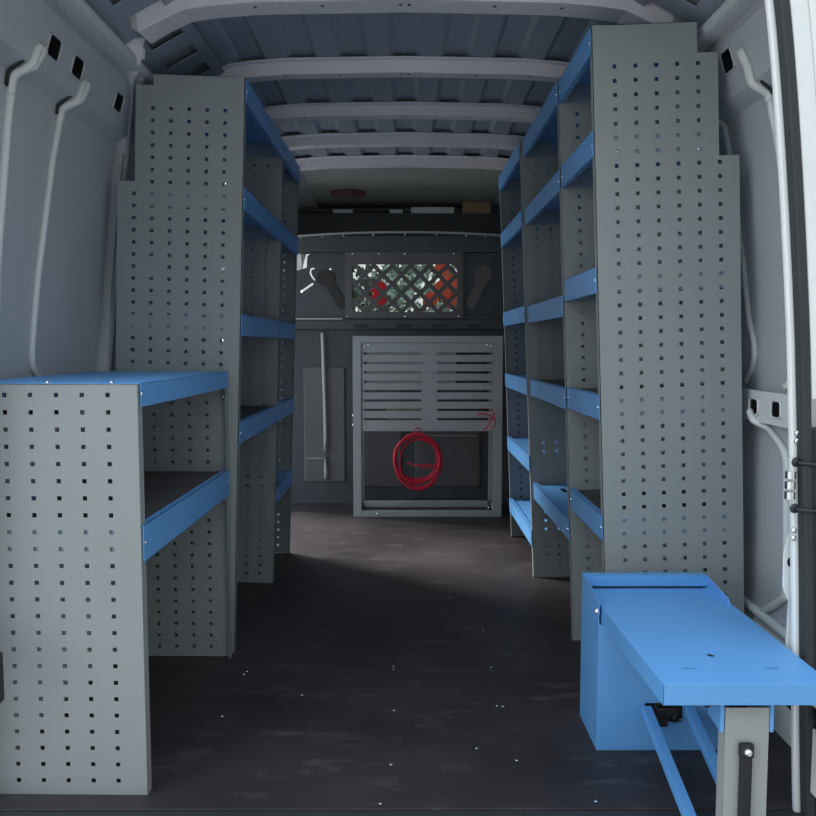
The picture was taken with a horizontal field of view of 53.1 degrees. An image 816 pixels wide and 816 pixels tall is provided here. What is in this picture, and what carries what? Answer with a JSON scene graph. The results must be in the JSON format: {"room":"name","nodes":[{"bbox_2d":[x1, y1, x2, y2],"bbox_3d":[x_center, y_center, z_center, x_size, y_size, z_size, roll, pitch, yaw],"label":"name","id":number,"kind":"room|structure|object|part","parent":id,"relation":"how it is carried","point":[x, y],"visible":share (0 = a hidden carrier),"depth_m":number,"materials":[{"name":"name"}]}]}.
{"room":"vehicle interior","nodes":[
{"label":"vehicle interior","id":0,"kind":"room"},
{"bbox_2d":[0,0,318,748],"bbox_3d":[-0.796,-0.351,4.233,0.400,1.909,5.300,0,4,0],"label":"wall","id":1,"kind":"structure","parent":0,"point":[69,77],"depth_m":2.08,"materials":[{"name":"grey metal"}]},
{"bbox_2d":[0,651,4,702],"bbox_3d":[-0.818,0.521,1.572,0.068,0.100,0.030,0,4,0],"label":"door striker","id":2,"kind":"structure","parent":1,"relation":"in","point":[2,697],"depth_m":1.57,"materials":[{"name":"black plastic"}]},
{"bbox_3d":[-0.907,-0.046,2.616,0.004,0.080,1.970,0,4,0],"label":"waist rail","id":3,"kind":"part","parent":1,"relation":"part of","materials":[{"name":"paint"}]},
{"bbox_3d":[-0.922,0.618,2.677,0.035,0.215,1.990,0,4,0],"label":"floor sill","id":4,"kind":"part","parent":1,"relation":"part of","materials":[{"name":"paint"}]},
{"bbox_3d":[-0.818,-0.884,2.551,0.035,0.130,1.970,0,4,0],"label":"rail","id":5,"kind":"part","parent":1,"relation":"part of","materials":[{"name":"white metal"}]},
{"bbox_3d":[-0.704,-1.099,3.097,0.185,0.103,3.090,0,4,0],"label":"cant rail","id":6,"kind":"part","parent":1,"relation":"part of","materials":[{"name":"white metal"}]},
{"bbox_2d":[0,503,792,811],"bbox_3d":[-0.012,0.694,3.276,1.900,0.032,3.275,0,4,0],"label":"floor","id":7,"kind":"structure","parent":0,"point":[385,663],"depth_m":2.13,"materials":[{"name":"rubber"}]},
{"bbox_2d":[0,371,231,794],"bbox_3d":[-0.716,0.345,2.039,0.379,0.858,0.758,0,4,1],"label":"shelving rack","id":8,"kind":"object","parent":7,"relation":"on","point":[112,514],"visible":1,"depth_m":1.68,"materials":[{"name":"metal"}]},
{"bbox_3d":[-0.725,0.376,1.673,0.372,0.852,0.024,0,4,1],"label":"panel","id":9,"kind":"part","parent":8,"relation":"part of","materials":[{"name":"grey metal"}]},
{"bbox_3d":[-0.718,-0.052,2.010,0.376,0.054,0.750,0,4,1],"label":"shelf","id":10,"kind":"part","parent":8,"relation":"part of","materials":[{"name":"blue metal"}]},
{"bbox_3d":[-0.715,0.244,2.031,0.368,0.080,0.750,0,4,1],"label":"shelf","id":11,"kind":"part","parent":8,"relation":"part of","materials":[{"name":"metal"}]},
{"bbox_3d":[-0.715,0.320,2.405,0.372,0.852,0.024,0,4,1],"label":"panel","id":12,"kind":"part","parent":8,"relation":"part of","materials":[{"name":"grey metal"}]},
{"bbox_2d":[116,74,283,652],"bbox_3d":[-0.677,-0.137,2.764,0.428,1.707,0.726,0,4,0],"label":"shelving rack","id":13,"kind":"object","parent":7,"relation":"on","point":[224,114],"visible":0.65,"depth_m":2.38,"materials":[{"name":"metal"}]},
{"bbox_3d":[-0.664,-0.280,2.757,0.348,0.069,0.717,2,4,0],"label":"shelf","id":14,"kind":"part","parent":13,"relation":"part of","materials":[{"name":"metal"}]},
{"bbox_3d":[-0.629,-0.644,2.729,0.304,0.069,0.717,2,4,0],"label":"shelf","id":15,"kind":"part","parent":13,"relation":"part of","materials":[{"name":"metal"}]},
{"bbox_3d":[-0.593,-0.949,2.705,0.254,0.069,0.717,2,4,0],"label":"shelf","id":16,"kind":"part","parent":13,"relation":"part of","materials":[{"name":"metal"}]},
{"bbox_3d":[-0.675,0.041,2.781,0.348,0.069,0.717,2,4,0],"label":"shelf","id":17,"kind":"part","parent":13,"relation":"part of","materials":[{"name":"blue metal"}]},
{"bbox_2d":[184,140,299,582],"bbox_3d":[-0.678,-0.183,3.361,0.428,1.707,0.464,0,4,0],"label":"shelving rack","id":18,"kind":"object","parent":7,"relation":"on","point":[262,483],"visible":0.41,"depth_m":3.17,"materials":[{"name":"metal"}]},
{"bbox_3d":[-0.681,-0.201,3.582,0.364,1.698,0.022,2,4,0],"label":"panel","id":19,"kind":"part","parent":18,"relation":"part of","materials":[{"name":"grey metal"}]},
{"bbox_3d":[-0.687,0.314,3.400,0.348,0.069,0.456,2,4,0],"label":"shelf","id":20,"kind":"part","parent":18,"relation":"part of","materials":[{"name":"metal"}]},
{"bbox_3d":[-0.676,-0.005,3.375,0.348,0.069,0.456,2,4,0],"label":"shelf","id":21,"kind":"part","parent":18,"relation":"part of","materials":[{"name":"blue metal"}]},
{"bbox_3d":[-0.629,-0.690,3.322,0.304,0.069,0.456,2,4,0],"label":"shelf","id":22,"kind":"part","parent":18,"relation":"part of","materials":[{"name":"blue metal"}]},
{"bbox_3d":[-0.594,-0.995,3.299,0.254,0.069,0.456,2,4,0],"label":"shelf","id":23,"kind":"part","parent":18,"relation":"part of","materials":[{"name":"blue metal"}]},
{"bbox_3d":[-0.664,-0.326,3.350,0.348,0.069,0.456,2,4,0],"label":"shelf","id":24,"kind":"part","parent":18,"relation":"part of","materials":[{"name":"blue metal"}]},
{"bbox_2d":[0,810,803,815],"bbox_3d":[-0.006,0.834,1.629,1.640,0.046,0.030,0,4,0],"label":"trim","id":25,"kind":"structure","parent":7,"relation":"attached to","point":[768,812],"depth_m":1.63,"materials":[{"name":"black plastic"}]},
{"bbox_2d":[352,336,502,516],"bbox_3d":[0.103,0.094,4.517,0.809,0.978,0.339,0,4,0],"label":"frame","id":26,"kind":"object","parent":7,"relation":"on","point":[428,346],"depth_m":4.38,"materials":[{"name":"grey paint"}]},
{"bbox_2d":[367,352,455,382],"bbox_3d":[0.019,-0.227,4.436,0.480,0.200,0.100,0,4,0],"label":"air vent","id":27,"kind":"object","parent":26,"relation":"attached to","point":[368,353],"visible":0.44,"depth_m":4.39,"materials":[{"name":"grey metal"}]},
{"bbox_3d":[0.054,0.277,4.387,0.272,0.348,0.053,0,4,0],"label":"cable coil","id":28,"kind":"part","parent":26,"relation":"part of","materials":[{"name":"red plastic"}]},
{"bbox_3d":[0.106,-0.113,4.393,0.712,0.475,0.024,0,4,0],"label":"slotted panel","id":29,"kind":"part","parent":26,"relation":"part of","materials":[{"name":"grey paint"}]},
{"bbox_2d":[476,409,495,429],"bbox_3d":[0.419,0.064,4.375,0.104,0.114,0.024,0,4,2],"label":"loose wire","id":30,"kind":"object","parent":26,"relation":"attached to","point":[494,419],"visible":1,"depth_m":4.37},
{"bbox_2d":[499,139,589,576],"bbox_3d":[0.647,-0.211,3.565,0.441,1.732,0.704,0,4,0],"label":"shelving rack","id":31,"kind":"object","parent":7,"relation":"on","point":[539,448],"visible":0.55,"depth_m":3.26,"materials":[{"name":"metal"}]},
{"bbox_3d":[0.630,-0.405,3.550,0.348,0.069,0.696,-2,4,0],"label":"shelf","id":32,"kind":"part","parent":31,"relation":"part of","materials":[{"name":"blue metal"}]},
{"bbox_3d":[0.556,-1.034,3.501,0.254,0.069,0.696,-2,4,0],"label":"shelf","id":33,"kind":"part","parent":31,"relation":"part of","materials":[{"name":"blue metal"}]},
{"bbox_3d":[0.592,-0.773,3.521,0.304,0.069,0.696,-2,4,0],"label":"shelf","id":34,"kind":"part","parent":31,"relation":"part of","materials":[{"name":"metal"}]},
{"bbox_3d":[0.648,-0.239,3.905,0.364,1.722,0.022,-2,4,0],"label":"panel","id":35,"kind":"part","parent":31,"relation":"part of","materials":[{"name":"grey metal"}]},
{"bbox_3d":[0.642,-0.118,3.572,0.348,0.069,0.696,-2,4,0],"label":"shelf","id":36,"kind":"part","parent":31,"relation":"part of","materials":[{"name":"blue metal"}]},
{"bbox_3d":[0.655,0.185,3.595,0.348,0.069,0.696,-2,4,0],"label":"shelf","id":37,"kind":"part","parent":31,"relation":"part of","materials":[{"name":"blue metal"}]},
{"bbox_3d":[0.668,0.486,3.619,0.348,0.069,0.696,-2,4,0],"label":"shelf","id":38,"kind":"part","parent":31,"relation":"part of","materials":[{"name":"blue metal"}]},
{"bbox_2d":[523,80,686,640],"bbox_3d":[0.662,-0.156,2.859,0.441,1.732,0.703,0,4,0],"label":"shelving rack","id":39,"kind":"object","parent":7,"relation":"on","point":[558,129],"visible":0.22,"depth_m":2.53,"materials":[{"name":"metal"}]},
{"bbox_3d":[0.646,-0.348,2.846,0.348,0.069,0.698,-2,4,0],"label":"shelf","id":40,"kind":"part","parent":39,"relation":"part of","materials":[{"name":"blue metal"}]},
{"bbox_3d":[0.658,-0.064,2.868,0.348,0.069,0.698,-2,4,0],"label":"shelf","id":41,"kind":"part","parent":39,"relation":"part of","materials":[{"name":"blue metal"}]},
{"bbox_3d":[0.572,-0.979,2.797,0.254,0.069,0.698,-2,4,0],"label":"shelf","id":42,"kind":"part","parent":39,"relation":"part of","materials":[{"name":"blue metal"}]},
{"bbox_3d":[0.675,0.345,2.900,0.348,0.069,0.698,-2,4,0],"label":"shelf","id":43,"kind":"part","parent":39,"relation":"part of","materials":[{"name":"blue metal"}]},
{"bbox_3d":[0.608,-0.723,2.817,0.304,0.069,0.698,-2,4,0],"label":"shelf","id":44,"kind":"part","parent":39,"relation":"part of","materials":[{"name":"blue metal"}]},
{"bbox_2d":[559,21,743,612],"bbox_3d":[0.669,-0.113,2.296,0.441,1.732,0.419,0,4,0],"label":"shelving rack","id":45,"kind":"object","parent":7,"relation":"on","point":[619,66],"visible":0.85,"depth_m":2.08,"materials":[{"name":"metal"}]},
{"bbox_3d":[0.651,-0.350,2.281,0.348,0.069,0.410,-2,4,0],"label":"shelf","id":46,"kind":"part","parent":45,"relation":"part of","materials":[{"name":"blue metal"}]},
{"bbox_3d":[0.579,-0.936,2.236,0.254,0.069,0.410,-2,4,0],"label":"shelf","id":47,"kind":"part","parent":45,"relation":"part of","materials":[{"name":"metal"}]},
{"bbox_3d":[0.615,-0.688,2.255,0.304,0.069,0.410,-2,4,0],"label":"shelf","id":48,"kind":"part","parent":45,"relation":"part of","materials":[{"name":"metal"}]},
{"bbox_3d":[0.665,-0.026,2.306,0.348,0.069,0.410,-2,4,0],"label":"shelf","id":49,"kind":"part","parent":45,"relation":"part of","materials":[{"name":"metal"}]},
{"bbox_3d":[0.678,0.288,2.331,0.348,0.069,0.410,-2,4,0],"label":"shelf","id":50,"kind":"part","parent":45,"relation":"part of","materials":[{"name":"metal"}]},
{"bbox_2d":[279,231,521,502],"bbox_3d":[-0.017,-0.226,4.741,1.880,1.580,0.071,0,4,0],"label":"wall","id":51,"kind":"structure","parent":0,"point":[327,322],"depth_m":4.73,"materials":[{"name":"metal"}]},
{"bbox_3d":[-0.627,-0.715,4.710,0.620,0.360,0.006,0,4,0],"label":"plate","id":52,"kind":"part","parent":51,"relation":"part of","materials":[{"name":"paint"}]},
{"bbox_3d":[-0.527,-0.512,4.693,0.300,0.009,0.020,0,4,0],"label":"rail","id":53,"kind":"part","parent":51,"relation":"part of","materials":[{"name":"grey metal"}]},
{"bbox_3d":[-0.487,0.099,4.765,0.240,0.670,0.010,0,4,0],"label":"pressed panel","id":54,"kind":"part","parent":51,"relation":"part of","materials":[{"name":"paint"}]},
{"bbox_2d":[301,254,456,311],"bbox_3d":[-0.024,-0.949,6.446,1.680,1.040,0.760,0,4,0],"label":"window","id":55,"kind":"structure","parent":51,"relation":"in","point":[392,293],"depth_m":6.44,"materials":[{"name":"clear glass"}]},
{"bbox_3d":[-0.157,0.113,4.767,0.240,0.700,0.010,0,4,0],"label":"pressed panel","id":56,"kind":"part","parent":51,"relation":"part of","materials":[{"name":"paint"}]},
{"bbox_3d":[-0.017,-0.990,4.658,1.361,0.044,0.014,0,4,0],"label":"rail","id":57,"kind":"part","parent":51,"relation":"part of","materials":[{"name":"grey metal"}]},
{"bbox_2d":[345,252,462,317],"bbox_3d":[-0.022,-0.706,4.699,0.680,0.375,0.014,0,4,0],"label":"window grille","id":58,"kind":"object","parent":51,"relation":"in","point":[447,259],"depth_m":4.69,"materials":[{"name":"metal"}]},
{"bbox_3d":[0.233,0.113,4.769,0.380,0.700,0.010,0,4,0],"label":"pressed panel","id":59,"kind":"part","parent":51,"relation":"part of","materials":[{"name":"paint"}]},
{"bbox_3d":[0.593,-0.715,4.714,0.620,0.360,0.006,0,4,0],"label":"plate","id":60,"kind":"part","parent":51,"relation":"part of","materials":[{"name":"paint"}]},
{"bbox_2d":[302,167,501,206],"bbox_3d":[-0.019,-1.371,5.125,1.860,0.095,1.810,0,4,0],"label":"ceiling","id":61,"kind":"structure","parent":0,"point":[399,186],"depth_m":4.78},
{"bbox_2d":[331,189,364,197],"bbox_3d":[-0.364,-1.303,4.963,0.210,0.030,0.150,0,4,0],"label":"recessed light","id":62,"kind":"object","parent":61,"relation":"in","point":[340,193],"visible":1,"depth_m":4.91,"materials":[{"name":"red plastic"}]},
{"bbox_2d":[284,207,512,253],"bbox_3d":[-0.021,-1.225,5.684,1.600,0.228,0.718,0,4,0],"label":"shelf","id":63,"kind":"object","parent":61,"relation":"attached to","point":[311,220],"depth_m":5.34,"materials":[{"name":"paint"}]},
{"bbox_3d":[-0.425,-1.284,5.327,0.130,0.020,0.018,0,4,0],"label":"paper strip","id":64,"kind":"part","parent":63,"relation":"part of","materials":[{"name":"white paper"}]},
{"bbox_3d":[-0.077,-1.283,5.328,0.085,0.022,0.018,0,4,0],"label":"paper strip","id":65,"kind":"part","parent":63,"relation":"part of","materials":[{"name":"white paper"}]},
{"bbox_3d":[0.160,-1.291,5.328,0.280,0.038,0.018,0,4,0],"label":"paper strip","id":66,"kind":"part","parent":63,"relation":"part of","materials":[{"name":"white paper"}]},
{"bbox_2d":[462,202,490,212],"bbox_3d":[0.448,-1.308,5.328,0.185,0.072,0.018,0,4,0],"label":"cardboard piece","id":67,"kind":"object","parent":63,"relation":"attached to","point":[467,207],"visible":1,"depth_m":5.32,"materials":[{"name":"brown cardboard"}]},
{"bbox_2d":[125,0,681,182],"bbox_3d":[-0.012,-1.131,3.097,1.694,0.218,3.150,0,4,0],"label":"ceiling","id":68,"kind":"structure","parent":0,"point":[343,83],"depth_m":2.72,"materials":[{"name":"paint"}]},
{"bbox_2d":[491,0,790,746],"bbox_3d":[0.764,-0.352,4.238,0.400,1.909,5.300,0,4,0],"label":"wall","id":69,"kind":"structure","parent":0,"point":[737,30],"depth_m":2.06,"materials":[{"name":"grey metal"}]},
{"bbox_3d":[0.681,-1.099,3.102,0.185,0.103,3.090,0,4,0],"label":"cant rail","id":70,"kind":"part","parent":69,"relation":"part of","materials":[{"name":"white metal"}]},
{"bbox_3d":[0.797,-0.927,3.106,0.035,0.130,3.070,0,4,0],"label":"rail","id":71,"kind":"part","parent":69,"relation":"part of","materials":[{"name":"white metal"}]},
{"bbox_3d":[0.886,-0.089,3.171,0.004,0.080,3.070,0,4,0],"label":"waist rail","id":72,"kind":"part","parent":69,"relation":"part of","materials":[{"name":"metal"}]},
{"bbox_3d":[0.901,0.576,3.222,0.035,0.215,3.070,0,4,0],"label":"floor sill","id":73,"kind":"part","parent":69,"relation":"part of","materials":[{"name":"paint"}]},
{"bbox_2d":[764,0,815,811],"bbox_3d":[0.741,-0.089,1.591,0.318,1.917,0.096,1,4,8],"label":"trim","id":74,"kind":"structure","parent":69,"relation":"attached to","point":[790,568],"depth_m":1.57,"materials":[{"name":"white paint"}]},
{"bbox_3d":[0.793,0.195,1.564,0.115,0.020,0.013,1,4,11],"label":"check rod","id":75,"kind":"part","parent":74,"relation":"part of","materials":[{"name":"black plastic"}]},
{"bbox_3d":[0.793,0.105,1.557,0.115,0.020,0.013,1,4,11],"label":"check rod","id":76,"kind":"part","parent":74,"relation":"part of","materials":[{"name":"black plastic"}]},
{"bbox_2d":[774,0,814,815],"bbox_3d":[0.700,-0.062,1.562,0.224,1.864,0.030,0,4,0],"label":"door frame","id":77,"kind":"structure","parent":69,"relation":"attached to","point":[782,7],"depth_m":1.55,"materials":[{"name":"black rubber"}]},
{"bbox_2d":[789,0,815,399],"bbox_3d":[0.756,-0.543,1.516,0.304,1.058,0.100,0,4,0],"label":"trim","id":78,"kind":"structure","parent":69,"relation":"attached to","point":[803,12],"depth_m":1.51,"materials":[{"name":"white paint"}]},
{"bbox_2d":[810,705,815,797],"bbox_3d":[0.822,0.658,1.581,0.064,0.205,0.045,0,4,0],"label":"door","id":79,"kind":"structure","parent":69,"relation":"in","point":[813,762],"depth_m":1.59,"materials":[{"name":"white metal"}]},
{"bbox_2d":[812,427,815,815],"bbox_3d":[0.862,0.448,1.617,0.179,0.835,0.050,0,4,0],"label":"trim","id":80,"kind":"structure","parent":69,"relation":"attached to","point":[813,428],"depth_m":1.58,"materials":[{"name":"black plastic"}]},
{"label":"outside","id":81,"kind":"structure","parent":0,"visible":0},
{"bbox_3d":[-0.011,1.394,3.117,28.000,0.040,34.000,0,4,0],"label":"ground","id":82,"kind":"structure","parent":81,"visible":0},
{"bbox_2d":[580,572,815,815],"bbox_3d":[0.587,0.954,1.766,0.318,1.046,0.610,0,4,0],"label":"bench","id":83,"kind":"object","parent":82,"relation":"on","point":[668,662],"visible":1,"depth_m":1.70,"materials":[{"name":"blue metal"}]},
{"bbox_3d":[0.607,1.014,1.520,0.120,0.964,0.110,0,4,0],"label":"leg","id":84,"kind":"part","parent":83,"relation":"part of","materials":[{"name":"grey paint"}]},
{"bbox_3d":[0.604,0.798,1.471,0.026,0.402,0.014,0,4,0],"label":"clamp handle","id":85,"kind":"part","parent":83,"relation":"part of","materials":[{"name":"black plastic"}]}
]}

